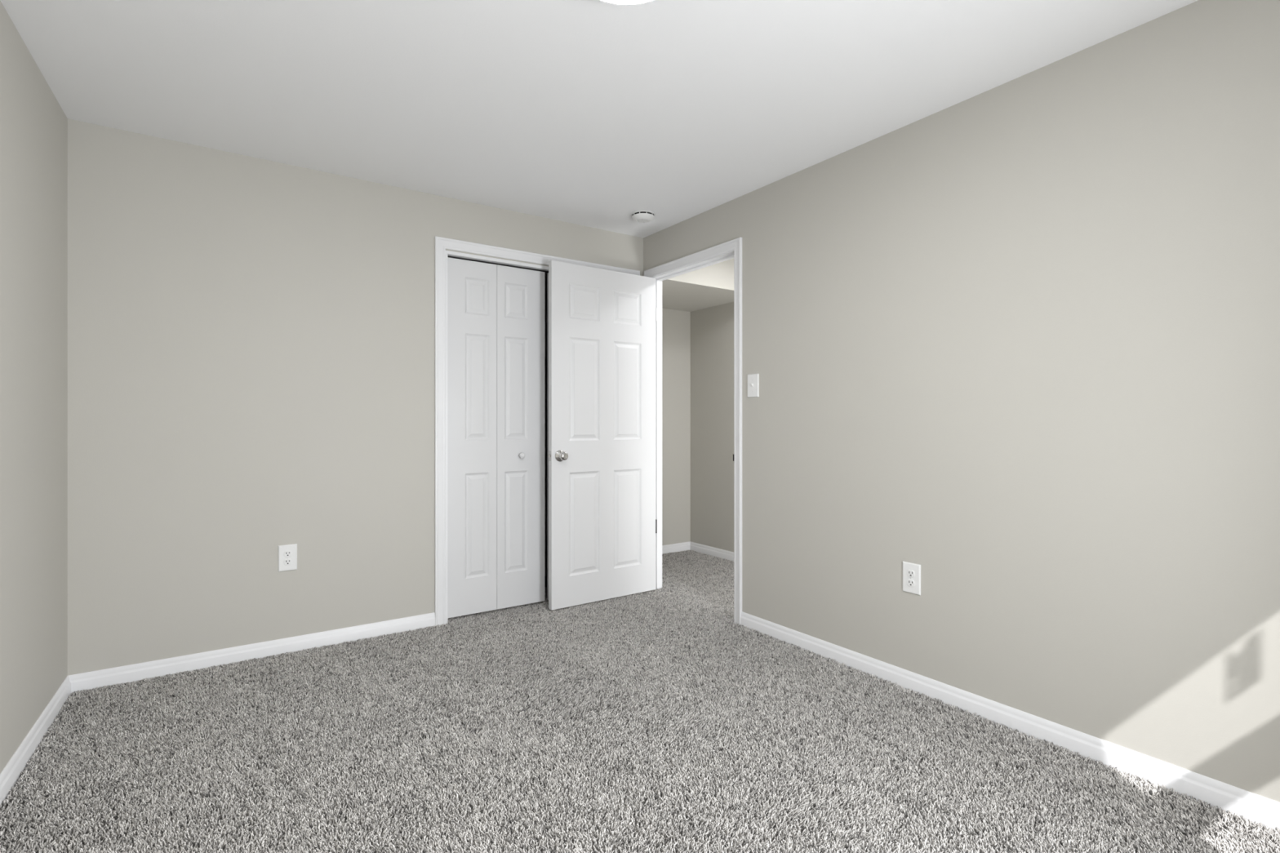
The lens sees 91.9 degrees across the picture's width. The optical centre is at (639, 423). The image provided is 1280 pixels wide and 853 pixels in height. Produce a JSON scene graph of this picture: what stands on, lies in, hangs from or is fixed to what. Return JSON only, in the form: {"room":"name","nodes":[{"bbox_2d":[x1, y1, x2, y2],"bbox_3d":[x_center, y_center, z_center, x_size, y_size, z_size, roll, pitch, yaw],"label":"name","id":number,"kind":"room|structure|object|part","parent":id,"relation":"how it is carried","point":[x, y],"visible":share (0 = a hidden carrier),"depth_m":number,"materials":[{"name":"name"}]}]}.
{"room":"empty bedroom","nodes":[
{"label":"empty bedroom","id":0,"kind":"room"},
{"bbox_2d":[0,0,67,773],"bbox_3d":[-1.251,-0.064,0.740,0.120,2.346,4.148,0,0,-33],"label":"wall","id":1,"kind":"structure","parent":0,"point":[33,125],"depth_m":2.06,"materials":[{"name":"beige paint"}]},
{"bbox_2d":[0,675,71,805],"bbox_3d":[-1.197,1.067,0.778,0.012,0.083,4.144,0,0,-33],"label":"baseboard","id":2,"kind":"structure","parent":1,"relation":"attached to","point":[10,775],"depth_m":2.05,"materials":[{"name":"white paint"}]},
{"bbox_2d":[67,118,643,675],"bbox_3d":[-1.230,-0.064,3.335,2.975,2.346,0.100,0,0,-35],"label":"wall","id":3,"kind":"structure","parent":0,"point":[251,340],"depth_m":2.86,"materials":[{"name":"beige paint"}]},
{"bbox_2d":[68,612,435,694],"bbox_3d":[-1.716,1.067,2.930,1.475,0.083,0.012,0,0,-35],"label":"baseboard","id":4,"kind":"structure","parent":3,"relation":"attached to","point":[136,672],"depth_m":2.85,"materials":[{"name":"white paint"}]},
{"bbox_2d":[278,543,297,571],"bbox_3d":[-1.681,0.643,2.956,0.078,0.124,0.008,0,0,-35],"label":"power outlet","id":5,"kind":"object","parent":3,"relation":"attached to","point":[287,553],"visible":1,"depth_m":2.96,"materials":[{"name":"white plastic"}]},
{"bbox_2d":[284,559,292,564],"bbox_3d":[-1.680,0.663,2.954,0.034,0.028,0.002,0,0,-35],"label":"receptacle","id":6,"kind":"object","parent":5,"relation":"attached to","point":[286,562],"depth_m":2.95,"materials":[{"name":"white plastic"}]},
{"bbox_2d":[284,551,292,556],"bbox_3d":[-1.680,0.624,2.954,0.034,0.028,0.002,0,0,-35],"label":"receptacle","id":7,"kind":"object","parent":5,"relation":"attached to","point":[286,553],"depth_m":2.95,"materials":[{"name":"white plastic"}]},
{"bbox_2d":[447,257,544,617],"bbox_3d":[-0.827,0.082,3.585,0.611,1.997,0.063,0,0,-35],"label":"door","id":8,"kind":"structure","parent":3,"relation":"in","point":[495,313],"depth_m":3.58,"materials":[{"name":"white paint"}]},
{"bbox_3d":[-0.698,0.191,3.658,0.034,0.034,0.035,0,0,-35],"label":"knob","id":9,"kind":"part","parent":8,"relation":"part of","materials":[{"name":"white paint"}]},
{"bbox_2d":[447,255,548,272],"bbox_3d":[-0.586,-0.925,3.775,1.203,0.004,0.022,0,0,-35],"label":"trim","id":10,"kind":"structure","parent":3,"relation":"attached to","point":[496,264],"depth_m":3.60,"materials":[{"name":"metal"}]},
{"bbox_2d":[434,235,639,626],"bbox_3d":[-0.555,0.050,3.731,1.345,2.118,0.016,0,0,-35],"label":"trim","id":11,"kind":"structure","parent":3,"relation":"attached to","point":[441,244],"depth_m":3.37,"materials":[{"name":"white paint"}]},
{"bbox_2d":[546,272,548,599],"bbox_3d":[-0.304,0.082,3.918,0.584,1.997,0.116,0,0,-35],"label":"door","id":12,"kind":"structure","parent":3,"relation":"in","point":[548,273],"depth_m":3.79,"materials":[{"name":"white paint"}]},
{"bbox_2d":[544,273,546,576],"bbox_3d":[-1.011,-0.064,4.301,1.515,2.346,0.080,0,0,-35],"label":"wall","id":13,"kind":"structure","parent":0,"point":[545,274],"depth_m":4.48,"materials":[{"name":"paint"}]},
{"bbox_2d":[0,0,1198,238],"bbox_3d":[0.178,-1.287,2.197,4.265,0.100,5.150,0,0,-35],"label":"ceiling","id":14,"kind":"structure","parent":0,"point":[593,113],"depth_m":2.24,"materials":[{"name":"white paint"}]},
{"bbox_2d":[600,0,653,4],"bbox_3d":[-0.037,-1.204,1.589,0.320,0.065,0.320,0,0,-35],"label":"ceiling light","id":15,"kind":"object","parent":14,"relation":"attached to","point":[613,2],"visible":1,"depth_m":1.73,"materials":[{"name":"white plastic"}]},
{"bbox_2d":[631,209,655,222],"bbox_3d":[0.019,-1.216,3.667,0.145,0.041,0.145,0,0,-35],"label":"smoke detector","id":16,"kind":"object","parent":14,"relation":"attached to","point":[642,215],"visible":1,"depth_m":3.63,"materials":[{"name":"white plastic"}]},
{"bbox_2d":[3,576,1266,852],"bbox_3d":[0.178,1.159,2.197,4.265,0.100,5.150,0,0,-35],"label":"floor","id":17,"kind":"structure","parent":0,"point":[545,577],"depth_m":1.78,"materials":[{"name":"grey carpet"}]},
{"bbox_2d":[0,550,1279,852],"bbox_3d":[0.065,1.098,2.379,3.994,0.023,4.464,0,0,-35],"label":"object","id":18,"kind":"structure","parent":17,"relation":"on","point":[695,596],"depth_m":2.00,"materials":[{"name":"grey carpet"}]},
{"bbox_2d":[662,307,690,545],"bbox_3d":[0.013,-0.064,5.142,0.945,2.346,0.120,0,0,-35],"label":"wall","id":19,"kind":"structure","parent":0,"point":[676,324],"depth_m":5.27,"materials":[{"name":"beige paint"}]},
{"bbox_2d":[662,541,690,554],"bbox_3d":[0.051,1.067,5.087,0.945,0.083,0.012,0,0,-35],"label":"baseboard","id":20,"kind":"structure","parent":19,"relation":"attached to","point":[684,546],"depth_m":5.26,"materials":[{"name":"white paint"}]},
{"bbox_2d":[662,258,733,311],"bbox_3d":[0.289,-1.100,4.743,0.945,0.274,0.850,0,0,-35],"label":"ceiling","id":21,"kind":"structure","parent":0,"point":[711,286],"depth_m":4.49,"materials":[{"name":"white paint"}]},
{"bbox_2d":[690,302,733,552],"bbox_3d":[1.882,-0.064,3.377,0.120,2.346,5.150,0,0,-35],"label":"wall","id":22,"kind":"structure","parent":0,"point":[712,328],"depth_m":5.13,"materials":[{"name":"beige paint"}]},
{"bbox_2d":[689,542,733,561],"bbox_3d":[1.415,1.067,3.936,0.012,0.083,3.460,0,0,-35],"label":"baseboard","id":23,"kind":"structure","parent":22,"relation":"attached to","point":[699,548],"depth_m":5.11,"materials":[{"name":"white paint"}]},
{"bbox_2d":[643,0,1279,802],"bbox_3d":[1.019,-0.064,2.779,0.090,2.346,5.150,0,0,-35],"label":"wall","id":24,"kind":"structure","parent":0,"point":[1015,342],"depth_m":2.12,"materials":[{"name":"beige paint"}]},
{"bbox_2d":[547,260,657,609],"bbox_3d":[-0.217,0.070,3.829,0.780,2.031,0.159,0,0,-36],"label":"door","id":25,"kind":"structure","parent":24,"relation":"in","point":[602,522],"depth_m":3.79,"materials":[{"name":"white paint"}]},
{"bbox_3d":[-0.449,0.192,3.600,0.069,0.069,0.062,0,0,-36],"label":"knob","id":26,"kind":"part","parent":25,"relation":"part of","materials":[{"name":"metal"}]},
{"bbox_2d":[644,237,742,624],"bbox_3d":[0.290,0.050,3.739,0.016,2.118,0.912,0,0,-35],"label":"trim","id":27,"kind":"structure","parent":24,"relation":"attached to","point":[735,245],"depth_m":3.40,"materials":[{"name":"white paint"}]},
{"bbox_2d":[653,250,733,590],"bbox_3d":[0.329,0.071,3.765,0.104,2.076,0.824,0,0,-35],"label":"trim","id":28,"kind":"structure","parent":24,"relation":"attached to","point":[729,255],"depth_m":4.09,"materials":[{"name":"white paint"}]},
{"bbox_2d":[747,373,759,397],"bbox_3d":[0.596,-0.200,3.294,0.020,0.124,0.081,0,0,-35],"label":"light switch","id":29,"kind":"object","parent":24,"relation":"attached to","point":[753,379],"visible":1,"depth_m":3.29,"materials":[{"name":"white plastic"}]},
{"bbox_2d":[902,561,920,595],"bbox_3d":[1.117,0.639,2.551,0.008,0.124,0.078,0,0,-35],"label":"power outlet","id":30,"kind":"object","parent":24,"relation":"attached to","point":[911,571],"visible":1,"depth_m":2.55,"materials":[{"name":"white plastic"}]},
{"bbox_2d":[906,579,915,586],"bbox_3d":[1.115,0.659,2.549,0.002,0.028,0.034,0,0,-35],"label":"receptacle","id":31,"kind":"object","parent":30,"relation":"attached to","point":[910,583],"depth_m":2.55,"materials":[{"name":"white plastic"}]},
{"bbox_2d":[906,569,915,577],"bbox_3d":[1.115,0.620,2.549,0.002,0.028,0.034,0,0,-35],"label":"receptacle","id":32,"kind":"object","parent":30,"relation":"attached to","point":[910,573],"depth_m":2.55,"materials":[{"name":"white plastic"}]},
{"bbox_2d":[740,611,1279,831],"bbox_3d":[1.463,1.067,2.049,0.012,0.083,3.204,0,0,-35],"label":"baseboard","id":33,"kind":"structure","parent":24,"relation":"attached to","point":[1260,809],"depth_m":2.10,"materials":[{"name":"white paint"}]}
]}

